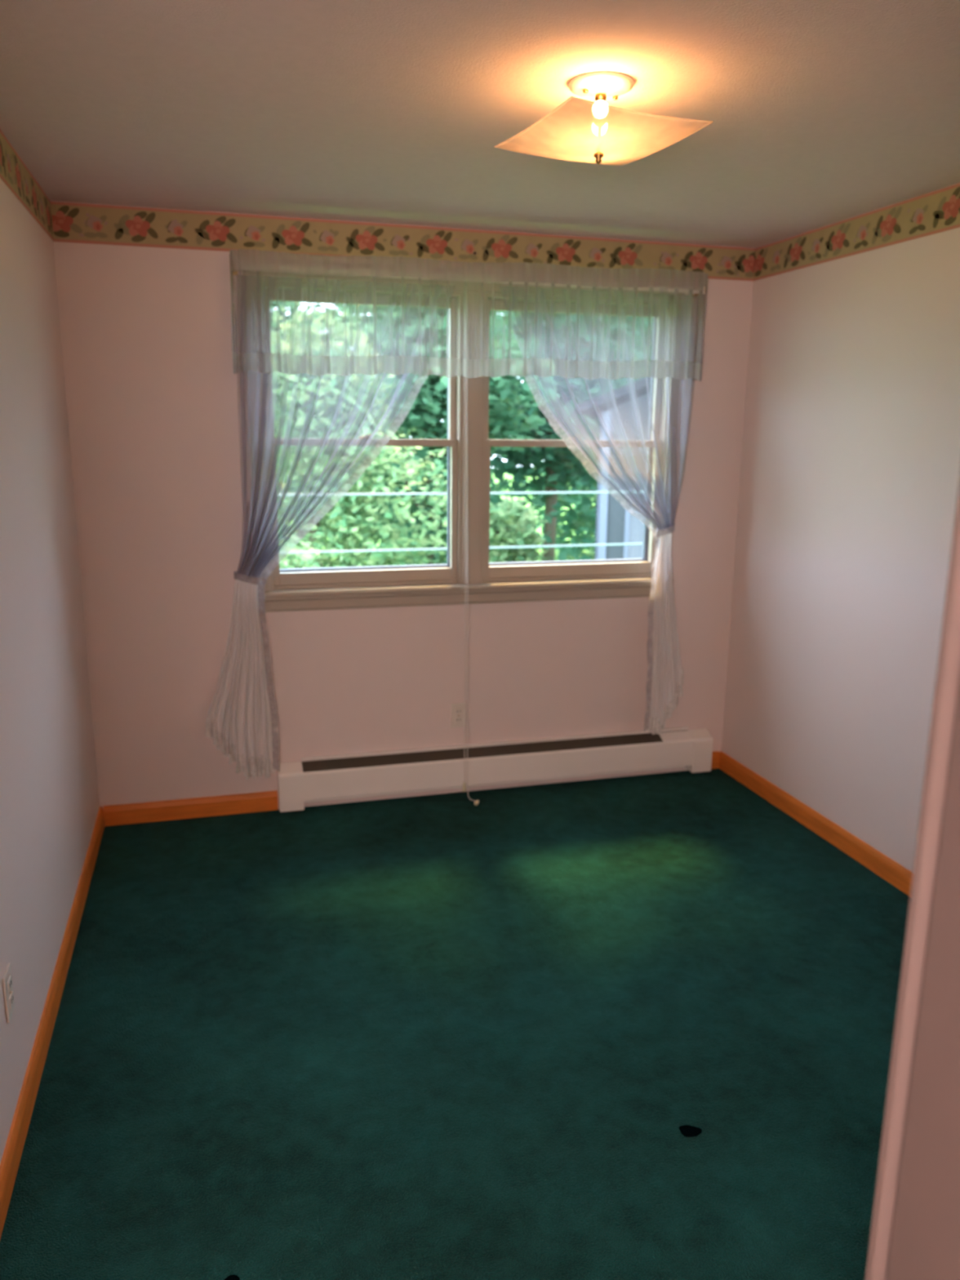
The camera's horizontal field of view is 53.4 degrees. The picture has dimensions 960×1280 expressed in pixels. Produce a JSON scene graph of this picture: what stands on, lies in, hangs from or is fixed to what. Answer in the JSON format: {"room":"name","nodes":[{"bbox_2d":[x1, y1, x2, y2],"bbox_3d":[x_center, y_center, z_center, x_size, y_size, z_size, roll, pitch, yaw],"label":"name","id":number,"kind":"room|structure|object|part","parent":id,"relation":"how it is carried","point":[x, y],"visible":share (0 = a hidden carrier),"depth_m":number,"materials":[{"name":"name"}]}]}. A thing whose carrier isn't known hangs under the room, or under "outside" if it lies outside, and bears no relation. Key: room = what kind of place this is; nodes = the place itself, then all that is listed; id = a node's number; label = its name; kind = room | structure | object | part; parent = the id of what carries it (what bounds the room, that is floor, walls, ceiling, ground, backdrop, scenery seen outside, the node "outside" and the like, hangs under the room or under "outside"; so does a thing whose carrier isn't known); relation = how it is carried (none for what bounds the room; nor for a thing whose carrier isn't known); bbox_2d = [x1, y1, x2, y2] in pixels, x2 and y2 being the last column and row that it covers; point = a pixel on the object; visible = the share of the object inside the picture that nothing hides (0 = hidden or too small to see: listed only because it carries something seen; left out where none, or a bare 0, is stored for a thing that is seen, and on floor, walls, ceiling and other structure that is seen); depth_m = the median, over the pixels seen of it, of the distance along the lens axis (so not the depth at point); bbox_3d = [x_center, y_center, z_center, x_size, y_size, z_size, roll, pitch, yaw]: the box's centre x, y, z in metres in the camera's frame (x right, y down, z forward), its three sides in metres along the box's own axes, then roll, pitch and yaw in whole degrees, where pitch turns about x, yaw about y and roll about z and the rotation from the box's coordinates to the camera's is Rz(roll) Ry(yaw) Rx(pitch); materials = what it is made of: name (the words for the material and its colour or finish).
{"room":"empty bedroom","nodes":[
{"label":"empty bedroom","id":0,"kind":"room"},
{"bbox_2d":[0,177,99,1163],"bbox_3d":[-1.143,0.054,1.966,0.150,2.560,3.770,-3,13,-15],"label":"wall","id":1,"kind":"structure","parent":0,"point":[50,800],"depth_m":2.77,"materials":[{"name":"paint"}]},
{"bbox_2d":[2,962,14,1022],"bbox_3d":[-1.088,0.815,2.207,0.009,0.114,0.070,-3,13,-15],"label":"wall outlet","id":2,"kind":"object","parent":1,"relation":"attached to","point":[7,983],"visible":1,"depth_m":2.19,"materials":[{"name":"beige plastic"}]},
{"bbox_2d":[7,975,12,993],"bbox_3d":[-1.085,0.795,2.204,0.004,0.028,0.034,-3,13,-15],"label":"receptacle","id":3,"kind":"object","parent":2,"relation":"attached to","point":[9,977],"depth_m":2.20,"materials":[{"name":"grey plastic"}]},
{"bbox_2d":[8,991,13,1008],"bbox_3d":[-1.086,0.835,2.212,0.004,0.028,0.034,-3,13,-15],"label":"receptacle","id":4,"kind":"object","parent":2,"relation":"attached to","point":[11,993],"depth_m":2.21,"materials":[{"name":"grey plastic"}]},
{"bbox_2d":[0,128,53,241],"bbox_3d":[-1.073,-1.143,1.779,0.003,0.138,3.650,-3,13,-15],"label":"wallpaper border","id":5,"kind":"object","parent":1,"relation":"attached to","point":[14,172],"visible":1,"depth_m":2.95,"materials":[{"name":"brown"}]},
{"bbox_2d":[0,806,104,1239],"bbox_3d":[-1.091,1.125,2.287,0.014,0.086,3.650,-3,13,-15],"label":"baseboard","id":6,"kind":"structure","parent":1,"relation":"attached to","point":[11,1156],"depth_m":2.52,"materials":[{"name":"brown wood"}]},
{"bbox_2d":[50,200,753,809],"bbox_3d":[-0.203,-0.487,4.199,3.198,2.660,0.150,-3,13,-15],"label":"wall","id":7,"kind":"structure","parent":0,"point":[153,388],"depth_m":4.02,"materials":[{"name":"paint"}]},
{"bbox_2d":[50,201,755,281],"bbox_3d":[-0.171,-1.602,3.874,2.898,0.138,0.003,-3,13,-15],"label":"wallpaper border","id":8,"kind":"object","parent":7,"relation":"attached to","point":[72,222],"visible":0.98,"depth_m":3.80,"materials":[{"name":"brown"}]},
{"bbox_2d":[103,751,719,826],"bbox_3d":[-0.192,0.667,4.377,2.870,0.086,0.014,-3,13,-15],"label":"baseboard","id":9,"kind":"structure","parent":7,"relation":"attached to","point":[231,804],"depth_m":4.08,"materials":[{"name":"brown wood"}]},
{"bbox_2d":[450,702,466,728],"bbox_3d":[-0.097,0.343,4.333,0.070,0.114,0.009,-3,13,-15],"label":"wall outlet","id":10,"kind":"object","parent":7,"relation":"attached to","point":[457,714],"visible":0.99,"depth_m":4.33,"materials":[{"name":"beige plastic"}]},
{"bbox_2d":[454,716,462,723],"bbox_3d":[-0.097,0.363,4.335,0.034,0.028,0.004,-3,13,-15],"label":"receptacle","id":11,"kind":"object","parent":10,"relation":"attached to","point":[457,719],"depth_m":4.33,"materials":[{"name":"grey plastic"}]},
{"bbox_2d":[454,708,462,714],"bbox_3d":[-0.096,0.324,4.327,0.034,0.028,0.004,-3,13,-15],"label":"receptacle","id":12,"kind":"object","parent":10,"relation":"attached to","point":[457,711],"depth_m":4.32,"materials":[{"name":"grey plastic"}]},
{"bbox_2d":[242,270,684,612],"bbox_3d":[-0.062,-0.857,4.188,1.920,1.380,0.310,-3,13,-15],"label":"window","id":13,"kind":"structure","parent":7,"relation":"in","point":[451,572],"depth_m":4.07,"materials":[{"name":"beige paint"}]},
{"bbox_3d":[-0.891,-0.833,3.835,0.068,1.290,0.018,-3,13,-15],"label":"casing","id":14,"kind":"part","parent":13,"relation":"part of","materials":[{"name":"beige paint"}]},
{"bbox_3d":[-0.488,-1.118,3.970,0.794,0.610,0.030,-3,13,-15],"label":"sash","id":15,"kind":"part","parent":13,"relation":"part of","materials":[{"name":"beige paint"}]},
{"bbox_3d":[-0.484,-0.547,4.065,0.794,0.607,0.030,-3,13,-15],"label":"sash","id":16,"kind":"part","parent":13,"relation":"part of","materials":[{"name":"beige paint"}]},
{"bbox_3d":[-0.505,-0.849,4.083,0.796,1.190,0.032,-3,13,-15],"label":"storm frame","id":17,"kind":"part","parent":13,"relation":"part of","materials":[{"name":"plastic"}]},
{"bbox_3d":[-0.037,-0.236,4.213,1.920,0.025,0.080,-3,13,-15],"label":"sill","id":18,"kind":"part","parent":13,"relation":"part of","materials":[{"name":"beige paint"}]},
{"bbox_3d":[-0.001,-1.474,3.946,1.768,0.069,0.016,-3,13,-15],"label":"head casing","id":19,"kind":"part","parent":13,"relation":"part of","materials":[{"name":"beige paint"}]},
{"bbox_3d":[-0.051,-0.863,4.158,0.095,1.225,0.150,-3,13,-15],"label":"mullion post","id":20,"kind":"part","parent":13,"relation":"part of","materials":[{"name":"beige paint"}]},
{"bbox_3d":[0.868,-0.923,4.318,0.048,1.290,0.018,-3,13,-15],"label":"casing","id":21,"kind":"part","parent":13,"relation":"part of","materials":[{"name":"beige paint"}]},
{"bbox_2d":[231,271,706,298],"bbox_3d":[0.010,-1.471,3.906,1.998,0.043,0.098,-3,13,-15],"label":"curtain rod","id":22,"kind":"object","parent":7,"relation":"attached to","point":[696,293],"visible":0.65,"depth_m":4.01,"materials":[{"name":"white metal"}]},
{"bbox_2d":[204,275,440,780],"bbox_3d":[-0.619,-0.415,3.918,1.060,2.016,0.076,-3,13,-15],"label":"sheer curtain","id":23,"kind":"object","parent":22,"relation":"hanging from","point":[241,722],"visible":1,"depth_m":3.87,"materials":[{"name":"fabric"}]},
{"bbox_2d":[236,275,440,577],"bbox_3d":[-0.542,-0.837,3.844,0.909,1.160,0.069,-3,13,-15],"label":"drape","id":24,"kind":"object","parent":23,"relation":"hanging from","point":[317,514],"depth_m":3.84,"materials":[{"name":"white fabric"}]},
{"bbox_2d":[229,248,707,382],"bbox_3d":[0.013,-1.309,3.921,2.011,0.469,0.124,-3,13,-15],"label":"valance","id":25,"kind":"object","parent":22,"relation":"hanging from","point":[251,260],"visible":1,"depth_m":3.86,"materials":[{"name":"white fabric"}]},
{"bbox_3d":[0.023,-1.462,3.861,1.970,0.030,0.004,-3,13,-15],"label":"rod","id":26,"kind":"part","parent":22,"relation":"part of","materials":[{"name":"white metal"}]},
{"bbox_2d":[507,285,696,734],"bbox_3d":[0.519,-0.504,4.225,0.924,1.974,0.074,-3,13,-15],"label":"sheer curtain","id":27,"kind":"object","parent":22,"relation":"hanging from","point":[665,675],"visible":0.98,"depth_m":4.24,"materials":[{"name":"fabric"}]},
{"bbox_2d":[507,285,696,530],"bbox_3d":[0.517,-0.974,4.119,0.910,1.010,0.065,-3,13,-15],"label":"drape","id":28,"kind":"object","parent":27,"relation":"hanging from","point":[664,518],"depth_m":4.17,"materials":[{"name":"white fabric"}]},
{"bbox_2d":[277,726,713,812],"bbox_3d":[0.125,0.582,4.412,2.075,0.215,0.076,-3,13,-15],"label":"baseboard heater","id":29,"kind":"object","parent":7,"relation":"attached to","point":[400,771],"visible":1,"depth_m":4.37,"materials":[{"name":"white metal"}]},
{"bbox_3d":[0.132,0.591,4.389,1.865,0.132,0.010,-3,13,-15],"label":"panel","id":30,"kind":"part","parent":29,"relation":"part of","materials":[{"name":"white metal"}]},
{"bbox_2d":[481,292,673,582],"bbox_3d":[0.396,-0.877,4.341,0.865,1.270,0.260,-3,13,-15],"label":"window","id":31,"kind":"structure","parent":7,"relation":"in","point":[627,567],"depth_m":4.28,"materials":[{"name":"beige paint"}]},
{"bbox_3d":[0.418,-0.593,4.313,0.839,0.607,0.030,-3,13,-15],"label":"sash","id":32,"kind":"part","parent":31,"relation":"part of","materials":[{"name":"beige paint"}]},
{"bbox_3d":[0.415,-1.165,4.219,0.839,0.610,0.030,-3,13,-15],"label":"sash","id":33,"kind":"part","parent":31,"relation":"part of","materials":[{"name":"beige paint"}]},
{"bbox_2d":[0,768,910,1279],"bbox_3d":[0.302,1.161,2.673,2.938,0.120,3.730,-3,13,-15],"label":"floor","id":34,"kind":"structure","parent":0,"point":[442,1036],"depth_m":2.60,"materials":[{"name":"green carpet"}]},
{"bbox_2d":[223,1274,239,1279],"bbox_3d":[-0.493,1.263,1.887,0.036,0.004,0.021,-3,13,-15],"label":"stain","id":35,"kind":"object","parent":34,"relation":"on","point":[233,1277],"visible":1,"depth_m":1.89,"materials":[{"name":"black carpet"}]},
{"bbox_2d":[679,1124,702,1137],"bbox_3d":[0.509,1.181,2.301,0.054,0.004,0.041,-3,13,-15],"label":"stain","id":36,"kind":"object","parent":34,"relation":"on","point":[687,1131],"visible":1,"depth_m":2.30,"materials":[{"name":"black carpet"}]},
{"bbox_2d":[0,0,959,248],"bbox_3d":[0.318,-1.335,2.150,3.198,0.100,3.920,-3,13,-15],"label":"ceiling","id":37,"kind":"structure","parent":0,"point":[822,113],"depth_m":2.40,"materials":[{"name":"white paint"}]},
{"bbox_2d":[493,71,712,165],"bbox_3d":[0.282,-1.217,2.251,0.375,0.176,0.375,-5,14,-25],"label":"ceiling light","id":38,"kind":"object","parent":37,"relation":"attached to","point":[580,130],"visible":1,"depth_m":2.19,"materials":[{"name":"beige glass"}]},
{"bbox_3d":[0.282,-1.216,2.251,0.028,0.134,0.028,-3,13,-15],"label":"stem","id":39,"kind":"part","parent":38,"relation":"part of","materials":[{"name":"gold metal"}]},
{"bbox_3d":[0.274,-1.215,2.189,0.038,0.037,0.048,-3,13,-15],"label":"bulb","id":40,"kind":"part","parent":38,"relation":"part of","materials":[{"name":"beige glass"}]},
{"bbox_2d":[720,182,959,872],"bbox_3d":[1.792,-0.097,2.773,0.150,2.560,3.770,-3,13,-15],"label":"wall","id":41,"kind":"structure","parent":0,"point":[850,474],"depth_m":3.72,"materials":[{"name":"paint"}]},
{"bbox_2d":[719,751,912,896],"bbox_3d":[1.686,0.983,3.051,0.014,0.086,3.650,-3,13,-15],"label":"baseboard","id":42,"kind":"structure","parent":41,"relation":"attached to","point":[887,868],"depth_m":3.96,"materials":[{"name":"brown wood"}]},
{"bbox_2d":[753,182,959,280],"bbox_3d":[1.714,-1.286,2.545,0.003,0.138,3.650,-3,13,-15],"label":"wallpaper border","id":43,"kind":"object","parent":41,"relation":"attached to","point":[936,211],"visible":1,"depth_m":3.54,"materials":[{"name":"brown"}]},
{"bbox_3d":[0.816,0.367,0.655,2.898,2.560,0.120,-3,13,-15],"label":"wall","id":44,"kind":"structure","parent":0,"visible":0},
{"bbox_2d":[865,479,959,1279],"bbox_3d":[-0.128,0.510,0.430,0.908,2.120,0.148,-3,13,-15],"label":"door","id":45,"kind":"structure","parent":44,"relation":"in","point":[915,1233],"depth_m":0.51,"materials":[{"name":"pink paint"}]},
{"label":"outside","id":46,"kind":"structure","parent":0,"visible":0},
{"bbox_2d":[279,473,595,567],"bbox_3d":[-4.149,-6.393,49.720,140.000,0.200,89.700,-3,13,-15],"label":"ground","id":47,"kind":"structure","parent":46,"point":[588,553],"depth_m":36.70,"materials":[{"name":"green plant"}]},
{"bbox_2d":[279,534,320,568],"bbox_3d":[-2.966,0.033,13.812,2.162,3.187,2.227,-3,13,-15],"label":"leafy shrub","id":48,"kind":"object","parent":47,"relation":"on","point":[300,561],"visible":0.02,"depth_m":13.36,"materials":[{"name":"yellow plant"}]},
{"bbox_2d":[271,301,377,567],"bbox_3d":[-6.354,-5.957,26.515,8.190,9.049,8.144,-3,13,-15],"label":"leafy tree","id":49,"kind":"object","parent":47,"relation":"on","point":[290,317],"visible":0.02,"depth_m":25.46,"materials":[{"name":"green plant"}]},
{"bbox_2d":[270,302,447,567],"bbox_3d":[-2.727,-2.357,16.592,4.606,6.585,4.369,-3,13,-15],"label":"leafy tree","id":50,"kind":"object","parent":47,"relation":"on","point":[335,519],"visible":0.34,"depth_m":15.80,"materials":[{"name":"green plant"}]},
{"bbox_2d":[314,302,511,564],"bbox_3d":[-2.406,-8.156,30.604,7.503,12.143,9.275,12,17,41],"label":"leafy tree","id":51,"kind":"object","parent":47,"relation":"on","point":[355,309],"visible":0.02,"depth_m":29.08,"materials":[{"name":"green plant"}]},
{"bbox_2d":[280,305,560,565],"bbox_3d":[-1.394,-3.952,19.822,5.547,8.934,6.152,-3,13,-15],"label":"leafy tree","id":52,"kind":"object","parent":47,"relation":"on","point":[431,400],"visible":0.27,"depth_m":18.60,"materials":[{"name":"green plant"}]},
{"bbox_2d":[488,496,549,562],"bbox_3d":[0.683,-0.882,17.234,2.098,3.364,2.275,-9,16,-37],"label":"leafy shrub","id":53,"kind":"object","parent":47,"relation":"on","point":[513,526],"visible":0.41,"depth_m":16.72,"materials":[{"name":"green plant"}]},
{"bbox_2d":[424,311,653,560],"bbox_3d":[1.820,-5.386,23.010,6.986,9.624,4.779,3,13,13],"label":"leafy tree","id":54,"kind":"object","parent":47,"relation":"on","point":[553,461],"visible":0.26,"depth_m":22.28,"materials":[{"name":"green plant"}]},
{"bbox_2d":[512,315,652,556],"bbox_3d":[3.904,-8.770,34.068,9.006,12.219,9.006,-8,15,-34],"label":"leafy tree","id":55,"kind":"object","parent":47,"relation":"on","point":[580,548],"visible":0.04,"depth_m":33.73,"materials":[{"name":"green plant"}]},
{"bbox_2d":[574,377,650,559],"bbox_3d":[4.873,-2.145,16.862,5.850,6.030,5.700,3,13,12],"label":"house","id":56,"kind":"structure","parent":47,"relation":"on","point":[615,524],"depth_m":14.85,"materials":[{"name":"grey"}]},
{"bbox_3d":[2.679,-1.372,14.931,0.850,1.320,0.050,3,13,12],"label":"window trim","id":57,"kind":"part","parent":56,"relation":"part of","materials":[{"name":"grey"}]},
{"bbox_2d":[578,317,653,439],"bbox_3d":[5.499,-5.867,25.192,6.429,11.183,7.709,-3,13,-15],"label":"leafy tree","id":58,"kind":"object","parent":47,"relation":"on","point":[635,358],"visible":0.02,"depth_m":24.05,"materials":[{"name":"green plant"}]},
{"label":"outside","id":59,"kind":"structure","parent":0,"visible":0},
{"bbox_2d":[279,490,644,496],"bbox_3d":[1.477,-1.940,11.980,38.404,0.199,0.027,-3,13,-16],"label":"cable","id":60,"kind":"object","parent":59,"point":[540,492],"visible":0.2,"depth_m":11.60,"materials":[{"name":"grey plastic"}]},
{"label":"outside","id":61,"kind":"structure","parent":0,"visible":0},
{"bbox_2d":[288,542,642,553],"bbox_3d":[1.417,-1.309,12.319,38.404,0.199,0.027,-3,13,-16],"label":"cable","id":62,"kind":"object","parent":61,"point":[626,544],"visible":0.25,"depth_m":11.78,"materials":[{"name":"grey plastic"}]},
{"bbox_3d":[-0.062,-1.165,3.971,0.010,0.055,0.039,-3,13,-15],"label":"cleat","id":63,"kind":"object","parent":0,"visible":0},
{"bbox_2d":[462,291,479,805],"bbox_3d":[-0.035,-0.340,4.074,0.038,2.189,0.129,-10,17,-40],"label":"blind cord","id":64,"kind":"object","parent":63,"relation":"hanging from","point":[476,802],"visible":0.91,"depth_m":4.11,"materials":[{"name":"white fabric"}]},
{"bbox_3d":[-0.066,-0.384,4.097,0.006,2.115,0.043,-3,13,-15],"label":"cord","id":65,"kind":"part","parent":64,"relation":"part of","materials":[{"name":"white fabric"}]},
{"bbox_3d":[-0.038,-0.344,4.085,0.022,2.187,0.105,-11,17,-41],"label":"cord","id":66,"kind":"part","parent":64,"relation":"part of","materials":[{"name":"white fabric"}]}
]}

